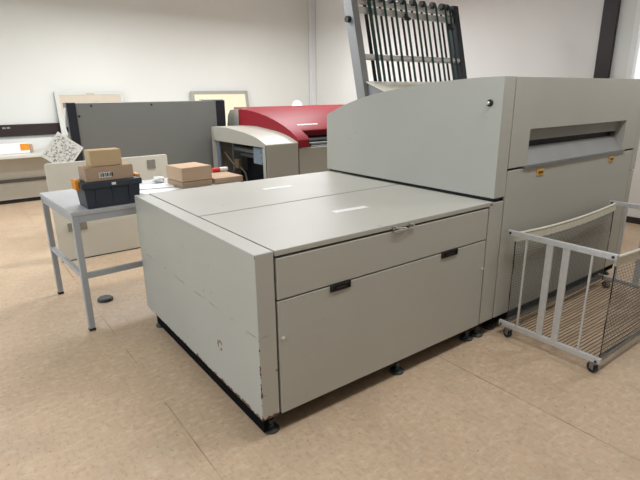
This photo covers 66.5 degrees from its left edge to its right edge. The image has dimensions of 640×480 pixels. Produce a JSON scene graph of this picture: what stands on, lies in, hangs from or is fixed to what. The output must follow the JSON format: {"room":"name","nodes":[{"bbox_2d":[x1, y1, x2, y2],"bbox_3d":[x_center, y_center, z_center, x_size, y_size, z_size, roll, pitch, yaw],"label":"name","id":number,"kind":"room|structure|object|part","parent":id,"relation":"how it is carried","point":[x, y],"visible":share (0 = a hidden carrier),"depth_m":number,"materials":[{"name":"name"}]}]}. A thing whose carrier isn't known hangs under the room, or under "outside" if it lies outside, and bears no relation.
{"room":"print shop","nodes":[
{"label":"print shop","id":0,"kind":"room"},
{"bbox_2d":[41,132,82,162],"bbox_3d":[-2.963,-1.016,5.622,0.457,0.460,0.003,-13,20,-35],"label":"printed sheet","id":1,"kind":"object","parent":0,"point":[61,148],"visible":0.79,"depth_m":5.61,"materials":[{"name":"white paper"}]},
{"bbox_2d":[0,0,308,149],"bbox_3d":[-5.670,-2.297,6.862,13.900,3.750,0.120,-13,20,-35],"label":"wall","id":2,"kind":"structure","parent":0,"point":[146,50],"depth_m":8.54,"materials":[{"name":"white paint"}]},
{"bbox_2d":[0,123,61,136],"bbox_3d":[-4.368,-1.800,7.908,9.600,0.180,0.048,-13,20,-35],"label":"trunk","id":3,"kind":"object","parent":2,"relation":"attached to","point":[13,130],"visible":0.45,"depth_m":7.72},
{"bbox_2d":[307,0,309,104],"bbox_3d":[-0.237,-3.491,10.648,0.013,3.750,0.015,-13,20,-35],"label":"trim","id":4,"kind":"structure","parent":2,"relation":"attached to","point":[307,0],"depth_m":10.48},
{"bbox_2d":[0,200,639,479],"bbox_3d":[-1.309,1.173,1.827,13.900,0.100,14.600,-13,20,-35],"label":"floor","id":5,"kind":"structure","parent":0,"point":[121,399],"depth_m":2.61,"materials":[{"name":"beige tile"}]},
{"bbox_2d":[0,150,51,204],"bbox_3d":[-4.475,-0.977,7.616,8.800,0.765,0.660,-13,20,-35],"label":"bench","id":6,"kind":"object","parent":5,"relation":"on","point":[23,175],"visible":0.17,"depth_m":7.58,"materials":[{"name":"laminate"}]},
{"bbox_2d":[0,143,33,154],"bbox_3d":[-5.036,-1.280,7.051,1.565,0.149,0.123,-13,20,-35],"label":"carton","id":7,"kind":"object","parent":6,"relation":"on","point":[12,148],"visible":1,"depth_m":7.33,"materials":[{"name":"white cardboard"}]},
{"bbox_3d":[-4.508,-0.957,7.668,8.760,0.047,0.030,-13,20,-35],"label":"rail","id":8,"kind":"part","parent":6,"relation":"part of","materials":[{"name":"grey"}]},
{"bbox_2d":[54,91,124,137],"bbox_3d":[-3.777,-2.026,8.181,1.070,0.901,0.164,-13,20,-35],"label":"framed board","id":9,"kind":"object","parent":6,"relation":"on","point":[61,97],"visible":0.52,"depth_m":8.04,"materials":[{"name":"beige cardboard"}]},
{"bbox_2d":[190,91,248,125],"bbox_3d":[-1.892,-2.444,9.524,1.195,0.891,0.164,-13,20,-35],"label":"framed board","id":10,"kind":"object","parent":6,"relation":"on","point":[232,99],"visible":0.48,"depth_m":9.56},
{"bbox_3d":[-1.892,-2.444,9.524,1.195,0.900,0.020,-13,11,-35],"label":"board frame","id":11,"kind":"part","parent":10,"relation":"part of","materials":[{"name":"grey metal"}]},
{"bbox_2d":[97,295,112,302],"bbox_3d":[-1.741,0.475,3.958,0.120,0.024,0.120,-13,20,-35],"label":"puck","id":12,"kind":"object","parent":5,"relation":"on","point":[105,298],"visible":1,"depth_m":3.93,"materials":[{"name":"grey metal"}]},
{"bbox_2d":[44,154,167,261],"bbox_3d":[-2.197,-0.379,5.164,1.170,0.978,0.306,-13,20,-35],"label":"panel","id":13,"kind":"object","parent":5,"relation":"on","point":[121,233],"visible":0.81,"depth_m":5.02,"materials":[{"name":"beige"}]},
{"bbox_3d":[-2.417,-0.136,4.869,0.175,0.085,0.005,-13,20,-35],"label":"vent plate","id":14,"kind":"part","parent":13,"relation":"part of","materials":[{"name":"grey metal"}]},
{"bbox_3d":[-1.784,-0.802,5.166,0.087,0.094,0.005,-13,20,-35],"label":"vent plate","id":15,"kind":"part","parent":13,"relation":"part of","materials":[{"name":"grey metal"}]},
{"bbox_2d":[39,178,239,330],"bbox_3d":[-1.366,-0.002,4.085,1.440,0.857,0.925,-14,21,-38],"label":"work table","id":16,"kind":"object","parent":5,"relation":"on","point":[66,203],"visible":0.48,"depth_m":3.43,"materials":[{"name":"grey metal"}]},
{"bbox_3d":[-2.181,0.043,3.981,0.040,0.811,0.040,-14,21,-38],"label":"leg","id":17,"kind":"part","parent":16,"relation":"part of","materials":[{"name":"grey metal"}]},
{"bbox_3d":[-1.616,0.230,3.337,0.040,0.811,0.040,-14,21,-38],"label":"leg","id":18,"kind":"part","parent":16,"relation":"part of","materials":[{"name":"grey metal"}]},
{"bbox_2d":[71,172,141,208],"bbox_3d":[-1.485,-0.352,3.426,0.435,0.193,0.254,-14,21,-37],"label":"crate","id":19,"kind":"object","parent":16,"relation":"on","point":[98,194],"visible":0.86,"depth_m":3.33,"materials":[{"name":"grey plastic"}]},
{"bbox_2d":[78,162,133,181],"bbox_3d":[-1.483,-0.474,3.387,0.315,0.095,0.177,-14,21,-37],"label":"cardboard box","id":20,"kind":"object","parent":19,"relation":"on","point":[124,170],"visible":0.97,"depth_m":3.31,"materials":[{"name":"brown cardboard"}]},
{"bbox_2d":[84,147,121,166],"bbox_3d":[-1.488,-0.570,3.350,0.205,0.107,0.125,-14,21,-37],"label":"cardboard box","id":21,"kind":"object","parent":20,"relation":"on","point":[102,156],"visible":1,"depth_m":3.30,"materials":[{"name":"brown cardboard"}]},
{"bbox_3d":[-1.486,-0.422,3.407,0.373,0.016,0.231,-14,21,-37],"label":"crate lid","id":22,"kind":"part","parent":19,"relation":"part of","materials":[{"name":"grey plastic"}]},
{"bbox_2d":[140,183,174,188],"bbox_3d":[-1.370,-0.446,4.050,0.297,0.005,0.210,-7,18,-22],"label":"paper sheet","id":23,"kind":"object","parent":16,"relation":"on","point":[162,185],"visible":0.78,"depth_m":4.05,"materials":[{"name":"white paper"}]},
{"bbox_2d":[152,176,163,182],"bbox_3d":[-1.403,-0.529,4.245,0.104,0.060,0.094,-13,20,-35],"label":"wrap","id":24,"kind":"object","parent":16,"relation":"on","point":[157,179],"visible":1,"depth_m":4.22,"materials":[{"name":"white plastic"}]},
{"bbox_2d":[140,187,180,193],"bbox_3d":[-1.296,-0.398,3.900,0.210,0.005,0.300,14,22,39],"label":"paper sheet","id":25,"kind":"object","parent":16,"relation":"on","point":[155,190],"visible":0.8,"depth_m":3.90,"materials":[{"name":"white paper"}]},
{"bbox_2d":[167,179,211,187],"bbox_3d":[-1.109,-0.498,4.156,0.270,0.046,0.285,-15,22,-39],"label":"cardboard box","id":26,"kind":"object","parent":16,"relation":"on","point":[170,181],"visible":0.76,"depth_m":4.05,"materials":[{"name":"brown cardboard"}]},
{"bbox_2d":[166,162,211,181],"bbox_3d":[-1.109,-0.578,4.131,0.272,0.113,0.287,-15,22,-39],"label":"cardboard box","id":27,"kind":"object","parent":26,"relation":"on","point":[192,171],"visible":1,"depth_m":4.04,"materials":[{"name":"brown cardboard"}]},
{"bbox_2d":[211,171,242,183],"bbox_3d":[-0.906,-0.563,4.362,0.268,0.048,0.400,-13,21,-36],"label":"cardboard box","id":28,"kind":"object","parent":16,"relation":"on","point":[221,177],"visible":0.62,"depth_m":4.24,"materials":[{"name":"brown cardboard"}]},
{"bbox_2d":[211,167,227,171],"bbox_3d":[-0.921,-0.649,4.495,0.150,0.040,0.041,-13,20,-35],"label":"bottle","id":29,"kind":"object","parent":28,"relation":"on","point":[218,169],"visible":0.98,"depth_m":4.48,"materials":[{"name":"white plastic"}]},
{"bbox_2d":[62,99,225,168],"bbox_3d":[-2.251,-1.064,6.503,2.053,1.522,0.575,-13,20,-35],"label":"partition panel","id":30,"kind":"object","parent":5,"relation":"on","point":[179,130],"visible":0.55,"depth_m":6.21,"materials":[{"name":"grey"}]},
{"bbox_2d":[211,101,344,181],"bbox_3d":[-0.130,-1.243,7.036,2.600,1.454,1.916,-13,20,-35],"label":"machine","id":31,"kind":"object","parent":5,"relation":"on","point":[256,143],"depth_m":6.19,"materials":[{"name":"grey paint"}]},
{"bbox_3d":[-0.856,-0.850,6.277,0.430,1.153,1.426,-13,20,-35],"label":"bay frame","id":32,"kind":"part","parent":31,"relation":"part of","materials":[{"name":"grey paint"}]},
{"bbox_3d":[-0.717,-0.979,5.695,0.025,0.190,0.230,-13,20,-35],"label":"control plate","id":33,"kind":"part","parent":31,"relation":"part of","materials":[{"name":"blue"}]},
{"bbox_3d":[-0.433,-0.623,5.757,0.433,1.006,0.030,-13,20,-35],"label":"panel","id":34,"kind":"part","parent":31,"relation":"part of","materials":[{"name":"grey paint"}]},
{"bbox_2d":[234,104,344,147],"bbox_3d":[0.038,-1.698,7.039,2.163,0.432,1.910,-13,20,-35],"label":"hood","id":35,"kind":"object","parent":31,"relation":"attached to","point":[306,125],"depth_m":6.36,"materials":[{"name":"red plastic"}]},
{"bbox_3d":[-0.356,-2.124,7.585,0.180,0.078,0.180,-13,20,-35],"label":"dome cap","id":36,"kind":"part","parent":31,"relation":"part of","materials":[{"name":"white plastic"}]},
{"bbox_2d":[304,144,326,147],"bbox_3d":[0.474,-1.312,6.608,1.895,0.078,0.460,-13,20,-35],"label":"tray","id":37,"kind":"object","parent":31,"relation":"on","point":[312,145],"depth_m":6.02,"materials":[{"name":"metal"}]},
{"bbox_2d":[134,171,502,434],"bbox_3d":[-0.043,0.171,3.318,1.783,0.937,1.676,-13,20,-35],"label":"loader","id":38,"kind":"object","parent":5,"relation":"on","point":[287,292],"visible":1,"depth_m":2.62,"materials":[{"name":"paint"}]},
{"bbox_3d":[-0.728,0.265,2.828,0.094,0.820,1.653,-13,20,-35],"label":"panel","id":39,"kind":"part","parent":38,"relation":"part of","materials":[{"name":"paint"}]},
{"bbox_2d":[157,316,280,432],"bbox_3d":[-0.009,0.564,3.405,1.758,0.134,1.492,-13,20,-35],"label":"base","id":40,"kind":"object","parent":38,"relation":"attached to","point":[267,426],"depth_m":2.65,"materials":[{"name":"black"}]},
{"bbox_3d":[-0.302,-0.356,3.504,1.568,0.026,0.844,-13,20,-35],"label":"lid","id":41,"kind":"part","parent":38,"relation":"part of","materials":[{"name":"beige paint"}]},
{"bbox_3d":[0.101,0.225,2.379,0.126,0.036,0.008,-13,20,-35],"label":"handle","id":42,"kind":"part","parent":38,"relation":"part of","materials":[{"name":"black plastic"}]},
{"bbox_3d":[0.196,-0.170,2.863,1.568,0.026,0.796,-13,20,-35],"label":"lid","id":43,"kind":"part","parent":38,"relation":"part of","materials":[{"name":"beige paint"}]},
{"bbox_3d":[-0.077,0.120,3.308,1.541,0.768,1.619,-13,20,-35],"label":"frame","id":44,"kind":"part","parent":38,"relation":"part of","materials":[{"name":"beige metal"}]},
{"bbox_3d":[0.417,0.414,2.704,1.525,0.580,0.030,-13,20,-35],"label":"door","id":45,"kind":"part","parent":38,"relation":"part of","materials":[{"name":"beige paint"}]},
{"bbox_3d":[0.756,0.078,2.845,0.140,0.036,0.008,-13,20,-35],"label":"handle","id":46,"kind":"part","parent":38,"relation":"part of","materials":[{"name":"black plastic"}]},
{"bbox_3d":[0.953,0.099,3.337,0.138,0.810,0.500,-13,20,-35],"label":"corner post","id":47,"kind":"part","parent":38,"relation":"part of","materials":[{"name":"grey metal"}]},
{"bbox_2d":[343,0,466,98],"bbox_3d":[1.063,-1.406,5.331,1.755,2.780,0.692,-13,20,-35],"label":"rack","id":48,"kind":"object","parent":5,"relation":"on","point":[364,87],"visible":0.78,"depth_m":5.03,"materials":[{"name":"grey metal"}]},
{"bbox_3d":[0.270,-2.131,4.713,0.041,0.058,0.060,-13,20,-35],"label":"knob","id":49,"kind":"part","parent":48,"relation":"part of","materials":[{"name":"black plastic"}]},
{"bbox_3d":[0.914,-2.441,5.148,1.440,0.035,0.036,-13,20,-35],"label":"rail","id":50,"kind":"part","parent":48,"relation":"part of","materials":[{"name":"metal"}]},
{"bbox_3d":[0.892,-2.487,5.163,1.440,0.035,0.036,-13,20,-35],"label":"rail","id":51,"kind":"part","parent":48,"relation":"part of","materials":[{"name":"metal"}]},
{"bbox_3d":[0.933,-2.364,5.145,1.440,0.065,0.031,-13,20,-35],"label":"cross plate","id":52,"kind":"part","parent":48,"relation":"part of","materials":[{"name":"metal"}]},
{"bbox_3d":[1.004,-1.921,5.185,1.440,0.058,0.060,-13,20,-35],"label":"rail","id":53,"kind":"part","parent":48,"relation":"part of","materials":[{"name":"metal"}]},
{"bbox_2d":[327,76,639,329],"bbox_3d":[1.356,-0.500,4.230,2.017,1.669,1.693,-13,20,-35],"label":"machine","id":54,"kind":"object","parent":5,"relation":"on","point":[554,150],"visible":0.67,"depth_m":3.39,"materials":[{"name":"beige paint"}]},
{"bbox_2d":[483,264,612,324],"bbox_3d":[1.421,0.222,4.485,1.850,0.139,1.588,-13,20,-35],"label":"base","id":55,"kind":"object","parent":54,"relation":"attached to","point":[489,322],"depth_m":3.68,"materials":[{"name":"black"}]},
{"bbox_3d":[1.871,-0.112,3.682,1.775,0.995,0.032,-13,20,-35],"label":"door","id":56,"kind":"part","parent":54,"relation":"part of","materials":[{"name":"beige paint"}]},
{"bbox_2d":[527,135,620,164],"bbox_3d":[1.843,-0.654,3.533,1.354,0.122,0.075,-13,20,-35],"label":"tray","id":57,"kind":"object","parent":54,"relation":"on","point":[561,151],"depth_m":3.51,"materials":[{"name":"metal"}]},
{"bbox_2d":[498,200,639,371],"bbox_3d":[1.982,0.232,3.392,1.470,0.735,0.665,-13,20,-35],"label":"trolley","id":58,"kind":"object","parent":5,"relation":"on","point":[535,234],"visible":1,"depth_m":3.11,"materials":[{"name":"metal"}]},
{"bbox_3d":[1.260,0.274,3.216,0.015,0.630,0.008,-13,20,-35],"label":"edge cord","id":59,"kind":"part","parent":58,"relation":"part of","materials":[{"name":"grey plastic"}]},
{"bbox_3d":[1.421,0.628,3.071,0.022,0.036,0.665,-13,20,-35],"label":"rail","id":60,"kind":"part","parent":58,"relation":"part of","materials":[{"name":"metal"}]},
{"bbox_3d":[1.799,0.440,3.716,1.388,0.016,0.020,-13,20,-35],"label":"rail","id":61,"kind":"part","parent":58,"relation":"part of","materials":[{"name":"silver metal"}]},
{"bbox_3d":[1.412,0.023,2.892,0.022,0.035,0.660,-13,20,-35],"label":"rail","id":62,"kind":"part","parent":58,"relation":"part of","materials":[{"name":"metal"}]},
{"bbox_3d":[1.620,0.409,2.752,0.015,0.630,0.008,-13,20,-35],"label":"edge cord","id":63,"kind":"part","parent":58,"relation":"part of","materials":[{"name":"black fabric"}]},
{"bbox_3d":[2.361,0.027,4.000,0.015,0.630,0.008,-13,20,-35],"label":"edge cord","id":64,"kind":"part","parent":58,"relation":"part of","materials":[{"name":"grey plastic"}]},
{"bbox_3d":[2.551,0.375,3.875,0.022,0.036,0.665,-13,20,-35],"label":"rail","id":65,"kind":"part","parent":58,"relation":"part of","materials":[{"name":"metal"}]},
{"bbox_3d":[2.170,0.579,3.239,1.388,0.016,0.020,-13,20,-35],"label":"rail","id":66,"kind":"part","parent":58,"relation":"part of","materials":[{"name":"silver metal"}]},
{"bbox_3d":[2.542,-0.231,3.696,0.022,0.035,0.660,-13,20,-35],"label":"rail","id":67,"kind":"part","parent":58,"relation":"part of","materials":[{"name":"metal"}]},
{"bbox_2d":[316,0,639,217],"bbox_3d":[4.241,-1.920,5.238,0.200,3.750,14.400,-13,20,-35],"label":"wall","id":68,"kind":"structure","parent":0,"point":[518,38],"depth_m":7.05,"materials":[{"name":"white paint"}]},
{"bbox_2d":[308,0,315,104],"bbox_3d":[-0.160,-3.493,10.652,0.115,3.750,0.100,-13,20,-35],"label":"trim","id":69,"kind":"structure","parent":68,"relation":"attached to","point":[311,3],"depth_m":10.45,"materials":[{"name":"white paint"}]},
{"bbox_2d":[315,0,316,104],"bbox_3d":[-0.084,-3.489,10.637,0.012,3.750,0.015,-13,20,-35],"label":"trim","id":70,"kind":"structure","parent":68,"relation":"attached to","point":[315,0],"depth_m":10.44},
{"bbox_2d":[593,0,620,77],"bbox_3d":[3.484,-2.177,6.002,0.050,3.680,0.175,-13,20,-35],"label":"trim","id":71,"kind":"structure","parent":68,"relation":"attached to","point":[611,8],"depth_m":5.90,"materials":[{"name":"black metal"}]},
{"bbox_2d":[625,0,639,78],"bbox_3d":[4.210,-2.192,5.083,0.170,1.640,1.720,-13,20,-35],"label":"window","id":72,"kind":"structure","parent":68,"relation":"in","point":[633,68],"depth_m":5.74,"materials":[{"name":"white plastic"}]},
{"bbox_3d":[4.236,-2.193,5.103,0.015,1.530,1.600,-13,20,-35],"label":"pane","id":73,"kind":"part","parent":72,"relation":"part of","materials":[{"name":"white"}]},
{"bbox_2d":[626,216,639,224],"bbox_3d":[4.194,-0.132,5.676,0.020,0.075,14.330,-13,20,-35],"label":"baseboard","id":74,"kind":"structure","parent":68,"relation":"attached to","point":[629,219],"depth_m":6.06,"materials":[{"name":"black"}]}
]}

